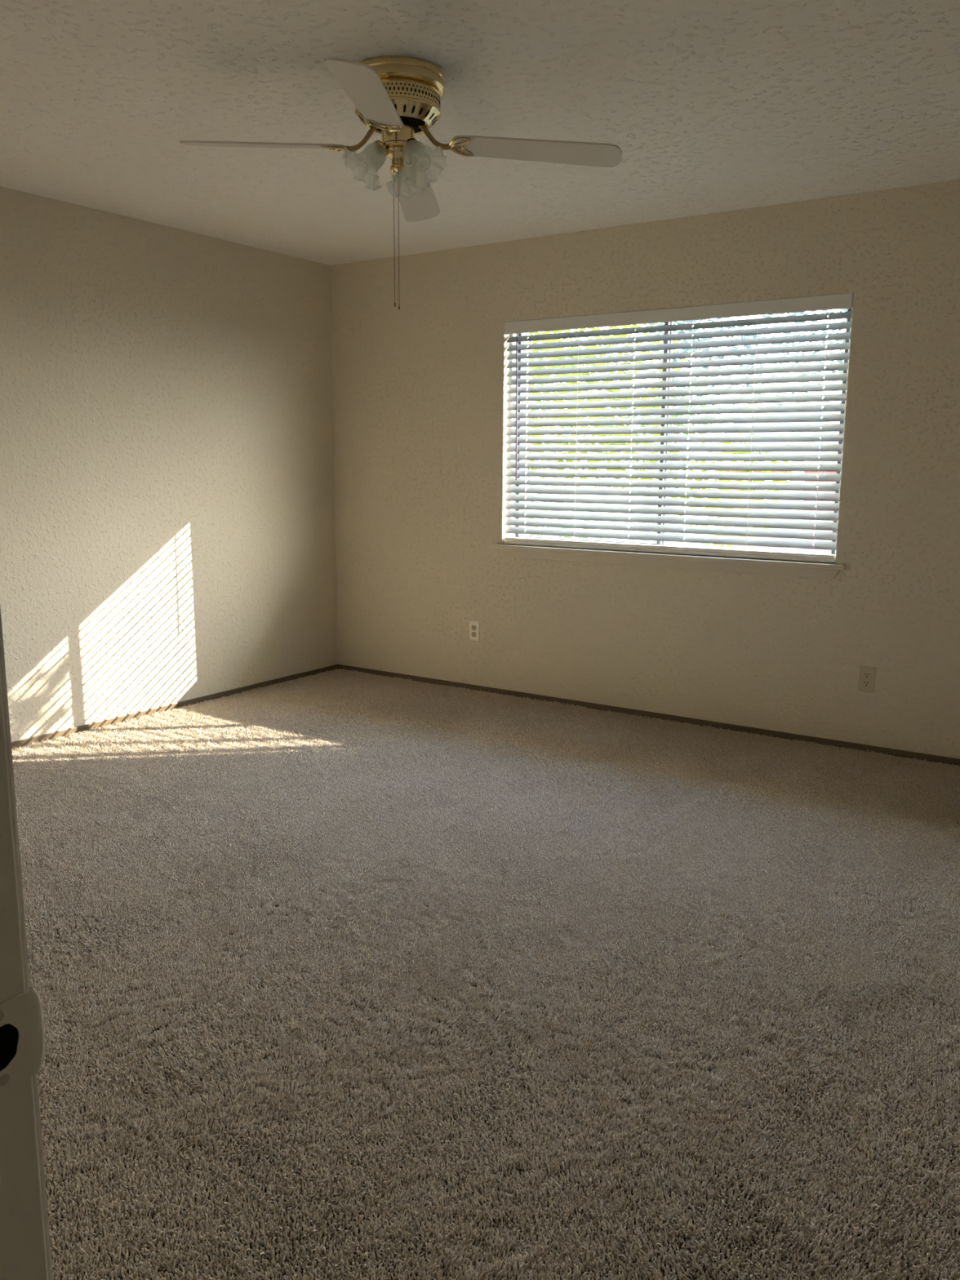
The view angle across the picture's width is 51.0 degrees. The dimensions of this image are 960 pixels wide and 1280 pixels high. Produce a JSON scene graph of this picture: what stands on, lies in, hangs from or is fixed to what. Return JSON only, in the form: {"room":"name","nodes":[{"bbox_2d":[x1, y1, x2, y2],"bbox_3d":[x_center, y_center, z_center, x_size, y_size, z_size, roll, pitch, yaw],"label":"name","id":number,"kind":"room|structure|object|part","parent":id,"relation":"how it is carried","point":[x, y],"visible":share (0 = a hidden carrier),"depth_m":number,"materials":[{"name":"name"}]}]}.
{"room":"empty bedroom","nodes":[
{"label":"empty bedroom","id":0,"kind":"room"},
{"bbox_2d":[0,186,337,742],"bbox_3d":[-2.203,-0.687,4.387,0.120,2.590,4.504,7,12,33],"label":"wall","id":1,"kind":"structure","parent":0,"point":[167,527],"depth_m":5.08,"materials":[{"name":"beige paint"}]},
{"bbox_2d":[11,664,337,749],"bbox_3d":[-2.119,0.480,4.612,0.011,0.037,4.373,7,12,33],"label":"baseboard","id":2,"kind":"structure","parent":1,"relation":"attached to","point":[24,742],"depth_m":5.26,"materials":[{"name":"brown"}]},
{"bbox_2d":[0,0,959,265],"bbox_3d":[0.429,-1.660,2.427,6.440,0.140,4.504,7,12,33],"label":"ceiling","id":3,"kind":"structure","parent":0,"point":[709,106],"depth_m":3.31,"materials":[{"name":"white paint"}]},
{"bbox_2d":[179,55,622,310],"bbox_3d":[-0.255,-1.364,3.083,1.008,0.681,1.025,-8,13,-39],"label":"ceiling fan","id":4,"kind":"object","parent":3,"relation":"hanging from","point":[397,98],"visible":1,"depth_m":2.99,"materials":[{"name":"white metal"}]},
{"bbox_3d":[-0.666,-1.522,3.091,0.510,0.048,0.130,1,10,6],"label":"blade","id":5,"kind":"part","parent":4,"relation":"part of","materials":[{"name":"white wood"}]},
{"bbox_3d":[-0.359,-1.527,3.061,0.100,0.078,0.017,2,10,7],"label":"blade arm","id":6,"kind":"part","parent":4,"relation":"part of","materials":[{"name":"gold metal"}]},
{"bbox_3d":[-0.291,-1.424,2.643,0.130,0.036,0.510,1,10,6],"label":"blade","id":7,"kind":"part","parent":4,"relation":"part of","materials":[{"name":"white wood"}]},
{"bbox_2d":[367,146,382,164],"bbox_3d":[-0.315,-1.464,3.038,0.050,0.053,0.025,-3,11,-18],"label":"light bulb","id":8,"kind":"object","parent":4,"relation":"attached to","point":[378,150],"depth_m":3.03,"materials":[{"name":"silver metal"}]},
{"bbox_3d":[-0.260,-1.505,2.940,0.017,0.078,0.100,2,10,7],"label":"blade arm","id":9,"kind":"part","parent":4,"relation":"part of","materials":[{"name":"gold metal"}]},
{"bbox_3d":[-0.260,-1.269,3.047,0.005,0.499,0.005,7,12,33],"label":"pull chain","id":10,"kind":"part","parent":4,"relation":"part of","materials":[{"name":"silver metal"}]},
{"bbox_3d":[-0.249,-1.234,3.089,0.005,0.423,0.005,7,12,33],"label":"pull chain","id":11,"kind":"part","parent":4,"relation":"part of","materials":[{"name":"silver metal"}]},
{"bbox_2d":[408,144,421,160],"bbox_3d":[-0.195,-1.460,3.014,0.050,0.053,0.026,7,12,33],"label":"light bulb","id":12,"kind":"object","parent":4,"relation":"attached to","point":[412,148],"depth_m":3.01,"materials":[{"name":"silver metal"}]},
{"bbox_3d":[-0.219,-1.540,3.470,0.130,0.080,0.507,1,10,2],"label":"blade","id":13,"kind":"part","parent":4,"relation":"part of","materials":[{"name":"white wood"}]},
{"bbox_3d":[-0.137,-1.521,3.038,0.099,0.080,0.017,2,10,7],"label":"blade arm","id":14,"kind":"part","parent":4,"relation":"part of","materials":[{"name":"gold metal"}]},
{"bbox_3d":[0.168,-1.465,3.013,0.508,0.070,0.130,1,10,5],"label":"blade","id":15,"kind":"part","parent":4,"relation":"part of","materials":[{"name":"white wood"}]},
{"bbox_2d":[15,704,959,1279],"bbox_3d":[0.414,0.866,2.874,6.440,0.088,4.504,7,12,33],"label":"floor","id":16,"kind":"structure","parent":0,"point":[157,1028],"depth_m":1.95,"materials":[{"name":"brown carpet"}]},
{"bbox_2d":[11,668,959,1279],"bbox_3d":[0.446,0.810,2.916,6.233,0.068,4.419,7,12,33],"label":"carpet","id":17,"kind":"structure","parent":16,"relation":"on","point":[299,708],"depth_m":2.52,"materials":[{"name":"beige carpet"}]},
{"bbox_2d":[329,179,959,759],"bbox_3d":[1.749,-0.703,4.605,6.440,2.590,0.260,7,12,33],"label":"wall","id":18,"kind":"structure","parent":0,"point":[420,388],"depth_m":5.00,"materials":[{"name":"beige paint"}]},
{"bbox_2d":[469,620,479,641],"bbox_3d":[-0.033,-0.051,5.767,0.071,0.117,0.008,7,12,33],"label":"wall outlet","id":19,"kind":"object","parent":18,"relation":"attached to","point":[474,626],"visible":1,"depth_m":5.76,"materials":[{"name":"white plastic"}]},
{"bbox_2d":[471,631,476,636],"bbox_3d":[-0.035,-0.032,5.768,0.034,0.028,0.002,7,12,33],"label":"receptacle","id":20,"kind":"object","parent":19,"relation":"attached to","point":[473,633],"depth_m":5.77,"materials":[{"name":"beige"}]},
{"bbox_2d":[471,625,476,630],"bbox_3d":[-0.035,-0.070,5.761,0.034,0.028,0.002,7,12,33],"label":"receptacle","id":21,"kind":"object","parent":19,"relation":"attached to","point":[473,627],"depth_m":5.76,"materials":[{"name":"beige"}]},
{"bbox_2d":[337,664,959,766],"bbox_3d":[1.666,0.487,4.701,6.178,0.037,0.011,7,12,33],"label":"baseboard","id":22,"kind":"structure","parent":18,"relation":"attached to","point":[913,755],"depth_m":5.11,"materials":[{"name":"brown wood"}]},
{"bbox_2d":[490,543,845,578],"bbox_3d":[0.875,-0.407,5.106,1.907,0.066,0.091,7,12,33],"label":"window sill","id":23,"kind":"structure","parent":18,"relation":"attached to","point":[731,564],"depth_m":5.00,"materials":[{"name":"beige paint"}]},
{"bbox_2d":[507,307,852,563],"bbox_3d":[0.933,-1.027,5.070,1.805,1.207,0.090,7,12,33],"label":"window","id":24,"kind":"structure","parent":18,"relation":"in","point":[509,535],"depth_m":5.11,"materials":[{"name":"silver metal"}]},
{"bbox_3d":[0.580,-1.083,5.319,0.894,1.147,0.024,7,12,33],"label":"sash","id":25,"kind":"part","parent":24,"relation":"part of","materials":[{"name":"grey metal"}]},
{"bbox_2d":[504,293,853,563],"bbox_3d":[0.887,-1.027,5.001,1.801,1.182,0.080,7,12,33],"label":"window blind","id":26,"kind":"object","parent":24,"relation":"attached to","point":[837,301],"visible":0.98,"depth_m":4.93,"materials":[{"name":"white plastic"}]},
{"bbox_3d":[0.237,-1.085,5.431,0.043,1.122,0.033,7,12,33],"label":"lift cord","id":27,"kind":"part","parent":26,"relation":"part of","materials":[{"name":"white fabric"}]},
{"bbox_3d":[0.259,-1.094,5.434,0.001,1.105,0.043,7,12,33],"label":"ladder cord","id":28,"kind":"part","parent":26,"relation":"part of","materials":[{"name":"white fabric"}]},
{"bbox_3d":[0.515,-1.063,5.266,0.001,1.105,0.043,7,12,33],"label":"ladder cord","id":29,"kind":"part","parent":26,"relation":"part of","materials":[{"name":"white fabric"}]},
{"bbox_3d":[0.754,-1.022,5.090,0.043,1.122,0.033,7,12,33],"label":"lift cord","id":30,"kind":"part","parent":26,"relation":"part of","materials":[{"name":"white fabric"}]},
{"bbox_3d":[0.776,-1.031,5.093,0.001,1.105,0.043,7,12,33],"label":"ladder cord","id":31,"kind":"part","parent":26,"relation":"part of","materials":[{"name":"white fabric"}]},
{"bbox_3d":[0.891,-0.464,5.112,1.793,0.036,0.048,7,12,33],"label":"rail","id":32,"kind":"part","parent":26,"relation":"part of","materials":[{"name":"white plastic"}]},
{"bbox_3d":[1.006,-0.991,4.924,0.043,1.122,0.033,7,12,33],"label":"lift cord","id":33,"kind":"part","parent":26,"relation":"part of","materials":[{"name":"white fabric"}]},
{"bbox_3d":[1.028,-1.000,4.927,0.001,1.105,0.043,7,12,33],"label":"ladder cord","id":34,"kind":"part","parent":26,"relation":"part of","materials":[{"name":"white fabric"}]},
{"bbox_3d":[1.291,-0.968,4.753,0.001,1.105,0.043,7,12,33],"label":"ladder cord","id":35,"kind":"part","parent":26,"relation":"part of","materials":[{"name":"white fabric"}]},
{"bbox_3d":[1.535,-0.926,4.575,0.043,1.122,0.033,7,12,33],"label":"lift cord","id":36,"kind":"part","parent":26,"relation":"part of","materials":[{"name":"white fabric"}]},
{"bbox_3d":[1.558,-0.935,4.577,0.001,1.105,0.043,7,12,33],"label":"ladder cord","id":37,"kind":"part","parent":26,"relation":"part of","materials":[{"name":"white fabric"}]},
{"bbox_3d":[1.285,-0.990,4.819,0.897,1.147,0.024,7,12,33],"label":"sash","id":38,"kind":"part","parent":24,"relation":"part of","materials":[{"name":"grey metal"}]},
{"bbox_2d":[857,665,875,692],"bbox_3d":[1.762,0.178,4.585,0.071,0.117,0.006,7,12,33],"label":"wall outlet","id":39,"kind":"object","parent":18,"relation":"attached to","point":[867,674],"visible":1,"depth_m":4.58,"materials":[{"name":"beige plastic"}]},
{"bbox_2d":[862,680,870,686],"bbox_3d":[1.761,0.198,4.587,0.034,0.028,0.002,7,12,33],"label":"receptacle","id":40,"kind":"object","parent":39,"relation":"attached to","point":[865,682],"depth_m":4.59,"materials":[{"name":"beige plastic"}]},
{"bbox_2d":[862,671,871,678],"bbox_3d":[1.762,0.160,4.580,0.034,0.028,0.002,7,12,33],"label":"receptacle","id":41,"kind":"object","parent":39,"relation":"attached to","point":[865,674],"depth_m":4.58,"materials":[{"name":"beige plastic"}]},
{"bbox_3d":[-0.799,-0.056,0.864,6.200,2.590,0.115,7,12,33],"label":"wall","id":42,"kind":"structure","parent":0,"visible":0},
{"bbox_2d":[0,604,53,1279],"bbox_3d":[0.025,0.190,0.350,0.950,2.118,0.121,7,12,33],"label":"door","id":43,"kind":"structure","parent":42,"relation":"in","point":[25,1254],"depth_m":0.63,"materials":[{"name":"white paint"}]},
{"bbox_2d":[0,986,44,1092],"bbox_3d":[-0.295,0.251,0.624,0.006,0.057,0.054,7,12,33],"label":"strike plate","id":44,"kind":"object","parent":43,"relation":"attached to","point":[22,1040],"visible":1,"depth_m":0.63,"materials":[{"name":"white paint"}]},
{"label":"outside","id":45,"kind":"structure","parent":0,"visible":0},
{"bbox_2d":[526,484,718,546],"bbox_3d":[20.221,-8.599,64.172,150.000,0.200,119.440,7,12,33],"label":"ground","id":46,"kind":"structure","parent":45,"point":[588,538],"depth_m":47.98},
{"bbox_2d":[526,502,604,539],"bbox_3d":[0.893,-1.966,20.117,3.498,1.874,1.877,7,12,33],"label":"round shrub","id":47,"kind":"object","parent":46,"relation":"on","point":[536,535],"visible":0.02,"depth_m":19.52,"materials":[{"name":"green plant"}]},
{"bbox_2d":[527,322,687,537],"bbox_3d":[0.977,-2.982,15.482,4.317,5.487,2.931,7,12,33],"label":"leafy tree","id":48,"kind":"object","parent":46,"relation":"on","point":[627,326],"visible":0.16,"depth_m":14.92,"materials":[{"name":"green plant"}]},
{"bbox_2d":[528,328,719,520],"bbox_3d":[4.136,-8.981,41.673,11.654,8.214,5.156,7,12,33],"label":"spreading tree","id":49,"kind":"object","parent":46,"relation":"on","point":[569,339],"visible":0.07,"depth_m":40.53,"materials":[{"name":"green plant"}]},
{"bbox_2d":[644,442,653,542],"bbox_3d":[3.369,-2.532,20.137,0.090,3.000,0.090,7,12,33],"label":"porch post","id":50,"kind":"object","parent":46,"relation":"on","point":[648,452],"visible":0.02,"depth_m":20.07,"materials":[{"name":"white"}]},
{"bbox_2d":[667,432,791,548],"bbox_3d":[4.557,-2.369,18.737,2.628,3.188,1.799,7,12,33],"label":"tree","id":51,"kind":"object","parent":46,"relation":"on","point":[717,433],"visible":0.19,"depth_m":18.54,"materials":[{"name":"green plant"}]},
{"bbox_2d":[636,308,847,551],"bbox_3d":[5.500,-3.831,16.645,7.055,6.805,2.933,7,12,33],"label":"feathery tree","id":52,"kind":"object","parent":46,"relation":"on","point":[842,309],"visible":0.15,"depth_m":16.95,"materials":[{"name":"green plant"}]},
{"bbox_2d":[698,408,839,552],"bbox_3d":[14.576,-4.576,28.620,14.600,4.200,8.050,7,12,33],"label":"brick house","id":53,"kind":"structure","parent":46,"relation":"on","point":[819,412],"depth_m":28.80,"materials":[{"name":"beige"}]},
{"bbox_3d":[8.590,-4.056,28.496,0.960,0.810,0.020,7,12,33],"label":"pane","id":54,"kind":"part","parent":53,"relation":"part of","materials":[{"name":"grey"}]}
]}

